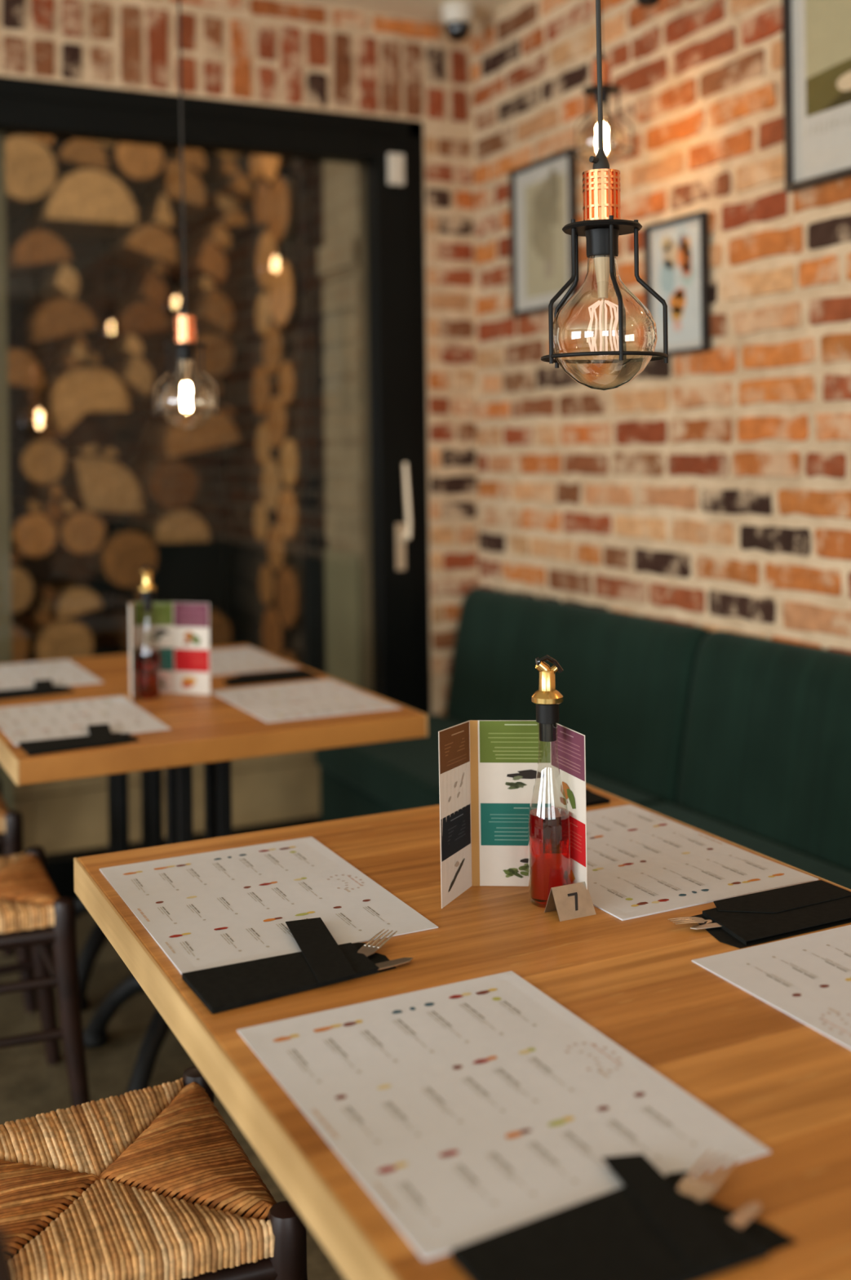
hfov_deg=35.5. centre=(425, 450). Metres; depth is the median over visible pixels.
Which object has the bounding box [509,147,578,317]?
picture frame
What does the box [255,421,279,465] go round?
log
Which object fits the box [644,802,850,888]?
seat cushion
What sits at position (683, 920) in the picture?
fork
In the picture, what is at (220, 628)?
log
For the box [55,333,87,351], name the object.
log
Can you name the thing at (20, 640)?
log
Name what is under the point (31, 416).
log
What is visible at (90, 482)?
log
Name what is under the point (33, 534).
log
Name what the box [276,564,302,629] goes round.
log
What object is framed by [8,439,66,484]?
log
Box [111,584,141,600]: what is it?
log
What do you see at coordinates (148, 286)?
log
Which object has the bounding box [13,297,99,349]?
log
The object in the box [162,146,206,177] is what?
log
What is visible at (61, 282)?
log
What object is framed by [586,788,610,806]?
pouch
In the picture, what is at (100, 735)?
pouch
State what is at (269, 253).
log
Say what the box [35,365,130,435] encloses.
log
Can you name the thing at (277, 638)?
log
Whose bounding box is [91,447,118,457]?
log
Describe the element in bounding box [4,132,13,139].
log
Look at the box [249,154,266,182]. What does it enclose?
log
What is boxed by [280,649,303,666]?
log
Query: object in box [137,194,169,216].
log
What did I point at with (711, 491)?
wall
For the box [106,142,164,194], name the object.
log
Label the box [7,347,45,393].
log
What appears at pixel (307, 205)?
steel post
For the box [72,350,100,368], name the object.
log
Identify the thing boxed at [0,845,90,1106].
chair
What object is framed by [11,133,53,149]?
log
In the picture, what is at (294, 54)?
wall
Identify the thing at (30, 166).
log
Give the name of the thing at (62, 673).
placemat
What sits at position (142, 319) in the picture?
log
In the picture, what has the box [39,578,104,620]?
log
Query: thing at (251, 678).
pouch
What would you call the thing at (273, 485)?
log
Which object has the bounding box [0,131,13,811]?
wall
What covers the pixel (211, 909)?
placemat
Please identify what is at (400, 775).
seat cushion
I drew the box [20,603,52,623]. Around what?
log
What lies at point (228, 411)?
log
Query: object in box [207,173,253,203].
log
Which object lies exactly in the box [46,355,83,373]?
log
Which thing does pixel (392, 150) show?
door
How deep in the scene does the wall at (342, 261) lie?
4.79 m
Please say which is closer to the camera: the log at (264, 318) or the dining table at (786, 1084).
the dining table at (786, 1084)
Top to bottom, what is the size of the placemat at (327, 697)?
0.002 m
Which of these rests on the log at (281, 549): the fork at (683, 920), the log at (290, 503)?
the log at (290, 503)
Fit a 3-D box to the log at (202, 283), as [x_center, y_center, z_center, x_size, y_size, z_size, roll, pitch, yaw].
[-0.977,-0.675,5.593,0.052,0.056,0.439,-1,0,-26]
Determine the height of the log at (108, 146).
0.095 m
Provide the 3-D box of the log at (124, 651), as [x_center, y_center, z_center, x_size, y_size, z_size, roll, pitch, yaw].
[-1.170,0.849,5.446,0.050,0.072,0.432,-1,0,-26]
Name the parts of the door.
handle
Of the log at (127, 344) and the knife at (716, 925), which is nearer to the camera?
the knife at (716, 925)
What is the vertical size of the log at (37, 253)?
0.144 m
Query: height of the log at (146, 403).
0.096 m
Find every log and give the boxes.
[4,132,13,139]
[4,134,57,219]
[6,230,73,279]
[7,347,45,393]
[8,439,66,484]
[9,388,40,408]
[9,508,57,558]
[10,497,41,512]
[10,549,22,563]
[10,564,34,613]
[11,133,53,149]
[11,623,29,662]
[12,405,48,429]
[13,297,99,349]
[17,614,93,661]
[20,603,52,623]
[23,426,61,440]
[26,168,139,242]
[30,482,62,499]
[30,594,52,613]
[31,496,62,524]
[31,578,57,600]
[34,262,79,302]
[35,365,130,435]
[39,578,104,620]
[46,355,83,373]
[48,136,74,156]
[53,138,108,182]
[53,498,75,511]
[53,509,106,554]
[54,345,87,362]
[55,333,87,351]
[57,455,144,514]
[62,444,97,455]
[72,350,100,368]
[78,525,158,588]
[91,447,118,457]
[95,140,113,154]
[97,301,171,342]
[102,223,178,271]
[102,333,142,360]
[103,605,129,650]
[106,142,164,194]
[107,354,153,399]
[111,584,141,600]
[111,593,142,612]
[113,270,168,310]
[121,648,129,653]
[127,457,199,511]
[127,506,210,543]
[128,261,166,279]
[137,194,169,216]
[137,204,173,231]
[138,387,181,414]
[140,159,205,223]
[141,405,242,458]
[160,331,234,382]
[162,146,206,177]
[168,600,231,647]
[169,239,227,287]
[170,287,233,336]
[173,276,214,300]
[174,386,215,408]
[182,223,231,253]
[187,192,242,228]
[189,377,222,396]
[195,209,248,234]
[199,160,239,195]
[201,150,242,171]
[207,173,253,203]
[217,404,235,417]
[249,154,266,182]
[253,364,279,416]
[253,501,278,542]
[254,179,272,226]
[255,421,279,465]
[256,229,287,289]
[256,291,275,336]
[258,563,279,605]
[262,155,290,182]
[262,457,288,511]
[262,604,292,657]
[263,322,292,376]
[266,176,297,244]
[266,395,297,449]
[267,522,294,572]
[269,259,298,328]
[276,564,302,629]
[278,487,302,539]
[279,360,299,404]
[280,438,301,488]
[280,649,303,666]
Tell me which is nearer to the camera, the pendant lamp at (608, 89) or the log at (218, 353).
the pendant lamp at (608, 89)
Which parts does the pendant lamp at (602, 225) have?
cord, glass stem, glass bulb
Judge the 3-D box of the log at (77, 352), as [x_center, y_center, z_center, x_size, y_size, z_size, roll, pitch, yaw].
[-1.409,-0.371,5.275,0.051,0.062,0.400,-1,0,-26]
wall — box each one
[0,0,479,716]
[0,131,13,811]
[5,182,225,662]
[220,153,373,693]
[471,0,850,653]
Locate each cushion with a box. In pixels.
[315,714,663,810]
[445,586,711,805]
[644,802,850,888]
[677,631,850,871]
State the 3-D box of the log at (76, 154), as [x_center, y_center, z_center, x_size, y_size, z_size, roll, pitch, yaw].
[-1.404,-1.144,5.311,0.192,0.130,0.397,-1,0,-26]
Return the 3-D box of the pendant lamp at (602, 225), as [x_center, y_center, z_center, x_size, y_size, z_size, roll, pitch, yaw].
[0.206,-0.742,1.600,0.152,1.340,0.151,-1,0,41]
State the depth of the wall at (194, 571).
5.70 m
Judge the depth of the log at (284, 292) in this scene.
4.98 m
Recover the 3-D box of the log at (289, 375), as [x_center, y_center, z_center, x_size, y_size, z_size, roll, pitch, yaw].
[-0.503,-0.253,4.995,0.049,0.165,0.166,-1,0,-26]
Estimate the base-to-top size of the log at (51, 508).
0.100 m
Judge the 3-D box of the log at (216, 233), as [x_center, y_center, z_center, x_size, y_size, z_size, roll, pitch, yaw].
[-0.923,-0.861,5.587,0.081,0.106,0.462,-1,0,-26]
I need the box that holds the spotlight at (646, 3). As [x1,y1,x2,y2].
[636,0,660,7]
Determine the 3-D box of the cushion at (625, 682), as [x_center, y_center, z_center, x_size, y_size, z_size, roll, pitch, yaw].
[0.388,0.662,3.817,0.153,0.435,1.231,-1,0,-26]
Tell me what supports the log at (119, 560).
on the log at (135, 593)
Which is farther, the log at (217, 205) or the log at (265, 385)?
the log at (217, 205)
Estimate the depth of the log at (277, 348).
5.07 m
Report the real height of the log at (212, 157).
0.129 m
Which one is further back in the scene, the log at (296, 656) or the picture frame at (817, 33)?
the log at (296, 656)
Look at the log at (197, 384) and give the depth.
5.42 m
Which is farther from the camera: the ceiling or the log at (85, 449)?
the log at (85, 449)
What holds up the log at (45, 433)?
on the log at (42, 462)
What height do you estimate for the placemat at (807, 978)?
0.002 m
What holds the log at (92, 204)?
on the log at (146, 244)
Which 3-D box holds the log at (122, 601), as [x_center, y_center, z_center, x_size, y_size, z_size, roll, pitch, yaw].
[-1.188,0.639,5.411,0.100,0.075,0.387,-1,0,-26]
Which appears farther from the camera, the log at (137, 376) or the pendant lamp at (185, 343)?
the log at (137, 376)
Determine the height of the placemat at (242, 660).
0.002 m
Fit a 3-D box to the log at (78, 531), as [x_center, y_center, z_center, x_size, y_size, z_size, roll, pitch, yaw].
[-1.408,0.319,5.319,0.173,0.169,0.414,-1,0,-26]
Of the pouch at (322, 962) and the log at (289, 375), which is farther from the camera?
the log at (289, 375)
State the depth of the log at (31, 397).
5.14 m
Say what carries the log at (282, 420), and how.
on the log at (291, 451)
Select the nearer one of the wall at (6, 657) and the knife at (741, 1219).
the knife at (741, 1219)
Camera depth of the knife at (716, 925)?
1.54 m
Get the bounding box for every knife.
[375,957,413,970]
[690,922,723,929]
[728,1201,761,1229]
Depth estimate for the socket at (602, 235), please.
1.58 m
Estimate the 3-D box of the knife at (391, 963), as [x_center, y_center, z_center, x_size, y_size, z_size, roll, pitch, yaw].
[-0.064,0.557,1.425,0.118,0.002,0.016,-1,0,-32]
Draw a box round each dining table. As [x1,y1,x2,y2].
[0,644,427,1093]
[73,783,850,1279]
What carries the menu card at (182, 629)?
on the dining table at (211, 731)
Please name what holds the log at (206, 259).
on the log at (202, 283)
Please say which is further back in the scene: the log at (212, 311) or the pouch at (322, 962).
the log at (212, 311)
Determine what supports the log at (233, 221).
on the log at (216, 233)
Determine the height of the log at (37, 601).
0.056 m
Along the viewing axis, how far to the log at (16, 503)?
5.15 m
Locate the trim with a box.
[324,548,364,689]
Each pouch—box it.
[0,679,75,700]
[18,723,139,755]
[182,917,396,1014]
[222,668,319,686]
[451,1153,797,1279]
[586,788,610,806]
[692,880,850,948]
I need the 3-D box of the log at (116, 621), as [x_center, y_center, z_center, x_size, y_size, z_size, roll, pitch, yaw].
[-1.189,0.736,5.418,0.150,0.177,0.423,-1,0,-26]
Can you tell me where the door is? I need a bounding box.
[0,76,431,900]
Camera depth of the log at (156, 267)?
5.34 m
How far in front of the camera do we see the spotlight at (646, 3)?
3.19 m
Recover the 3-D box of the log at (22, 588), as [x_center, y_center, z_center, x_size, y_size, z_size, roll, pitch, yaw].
[-1.643,0.524,5.164,0.177,0.182,0.388,-1,0,-26]
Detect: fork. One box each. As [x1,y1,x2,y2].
[357,928,397,957]
[667,916,714,924]
[677,1149,737,1202]
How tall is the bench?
0.860 m
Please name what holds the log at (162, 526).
on the log at (119, 560)
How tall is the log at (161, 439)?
0.213 m
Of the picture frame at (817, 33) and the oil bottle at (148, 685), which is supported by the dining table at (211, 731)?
the oil bottle at (148, 685)
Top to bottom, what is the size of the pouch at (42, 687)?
0.008 m
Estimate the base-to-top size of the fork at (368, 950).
0.009 m
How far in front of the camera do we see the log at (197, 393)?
5.40 m
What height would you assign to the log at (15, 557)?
0.054 m
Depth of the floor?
2.87 m
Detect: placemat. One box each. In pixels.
[0,659,103,689]
[0,696,170,746]
[99,836,438,974]
[209,647,299,675]
[210,679,401,722]
[237,970,771,1261]
[586,804,818,920]
[692,924,850,1049]
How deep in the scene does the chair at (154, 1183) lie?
1.52 m
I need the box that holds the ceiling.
[294,0,513,26]
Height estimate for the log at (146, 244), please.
0.162 m
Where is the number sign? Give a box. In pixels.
[544,881,596,921]
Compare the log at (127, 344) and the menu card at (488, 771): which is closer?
the menu card at (488, 771)
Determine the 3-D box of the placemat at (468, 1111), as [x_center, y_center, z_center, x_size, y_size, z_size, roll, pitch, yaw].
[0.046,0.558,1.171,0.306,0.002,0.411,-1,0,-26]
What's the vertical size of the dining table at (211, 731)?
0.750 m
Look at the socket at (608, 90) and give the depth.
3.28 m
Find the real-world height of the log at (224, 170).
0.064 m
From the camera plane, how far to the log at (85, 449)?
5.20 m
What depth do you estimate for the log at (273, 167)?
5.06 m
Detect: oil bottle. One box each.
[137,564,160,699]
[528,654,571,905]
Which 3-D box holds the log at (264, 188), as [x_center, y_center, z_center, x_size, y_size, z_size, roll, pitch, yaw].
[-0.624,-0.973,5.242,0.049,0.183,0.185,-1,0,-26]
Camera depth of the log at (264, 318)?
5.21 m
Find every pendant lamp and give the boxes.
[153,0,219,429]
[541,0,668,390]
[571,13,633,167]
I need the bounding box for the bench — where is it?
[315,586,850,888]
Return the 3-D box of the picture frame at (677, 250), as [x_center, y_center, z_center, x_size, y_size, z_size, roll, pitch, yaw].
[0.644,-0.420,3.417,0.020,0.348,0.248,-1,0,-26]
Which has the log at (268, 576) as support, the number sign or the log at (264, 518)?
the log at (264, 518)
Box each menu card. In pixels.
[128,602,210,701]
[438,720,587,908]
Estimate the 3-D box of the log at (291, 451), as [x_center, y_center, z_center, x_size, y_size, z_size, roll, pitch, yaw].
[-0.494,0.049,4.995,0.049,0.189,0.186,-1,0,-26]
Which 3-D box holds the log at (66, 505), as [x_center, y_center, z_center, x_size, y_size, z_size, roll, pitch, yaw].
[-1.460,0.216,5.293,0.046,0.045,0.418,-1,0,-26]
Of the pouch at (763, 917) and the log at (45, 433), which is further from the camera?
the log at (45, 433)
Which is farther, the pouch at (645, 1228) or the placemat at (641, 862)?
the placemat at (641, 862)
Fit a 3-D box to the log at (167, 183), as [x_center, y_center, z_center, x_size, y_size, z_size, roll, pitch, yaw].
[-1.053,-1.069,5.526,0.169,0.183,0.412,-1,0,-26]
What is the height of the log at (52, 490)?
0.069 m
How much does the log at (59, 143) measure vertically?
0.109 m
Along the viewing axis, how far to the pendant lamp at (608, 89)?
3.28 m
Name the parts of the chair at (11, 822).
seat rail, seat, leg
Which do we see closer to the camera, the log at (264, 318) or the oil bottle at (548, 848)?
the oil bottle at (548, 848)
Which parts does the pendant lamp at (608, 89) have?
cord, glass stem, glass bulb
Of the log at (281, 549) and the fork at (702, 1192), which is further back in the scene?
the log at (281, 549)
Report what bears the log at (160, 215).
on the log at (146, 244)
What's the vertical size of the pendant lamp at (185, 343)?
1.354 m
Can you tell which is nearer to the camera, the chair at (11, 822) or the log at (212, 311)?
the chair at (11, 822)
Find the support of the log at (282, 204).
on the log at (269, 253)
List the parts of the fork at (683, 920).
handle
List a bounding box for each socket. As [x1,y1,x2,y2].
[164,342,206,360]
[562,218,642,258]
[582,84,621,106]
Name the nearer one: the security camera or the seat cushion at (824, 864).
the seat cushion at (824, 864)
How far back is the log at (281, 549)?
5.10 m
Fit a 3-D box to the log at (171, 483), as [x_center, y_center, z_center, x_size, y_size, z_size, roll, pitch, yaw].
[-1.089,0.136,5.458,0.206,0.211,0.446,-1,0,-26]
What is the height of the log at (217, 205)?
0.076 m
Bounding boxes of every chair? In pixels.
[0,780,38,1013]
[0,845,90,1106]
[0,1066,307,1279]
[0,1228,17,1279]
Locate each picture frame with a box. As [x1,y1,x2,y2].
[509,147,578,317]
[644,210,711,357]
[782,0,850,192]
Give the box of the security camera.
[440,0,475,42]
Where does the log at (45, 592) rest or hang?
on the log at (37, 601)
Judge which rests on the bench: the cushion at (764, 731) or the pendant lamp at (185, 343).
the cushion at (764, 731)
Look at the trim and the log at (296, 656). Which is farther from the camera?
the log at (296, 656)
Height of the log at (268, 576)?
0.168 m
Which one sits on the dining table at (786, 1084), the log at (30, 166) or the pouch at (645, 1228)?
the pouch at (645, 1228)
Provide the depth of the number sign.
1.59 m
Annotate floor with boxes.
[0,912,346,1279]
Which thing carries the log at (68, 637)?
on the log
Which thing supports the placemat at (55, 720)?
on the dining table at (211, 731)
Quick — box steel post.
[296,158,323,674]
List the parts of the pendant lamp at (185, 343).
cord, glass stem, glass bulb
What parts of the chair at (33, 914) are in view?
seat rail, seat, leg, leg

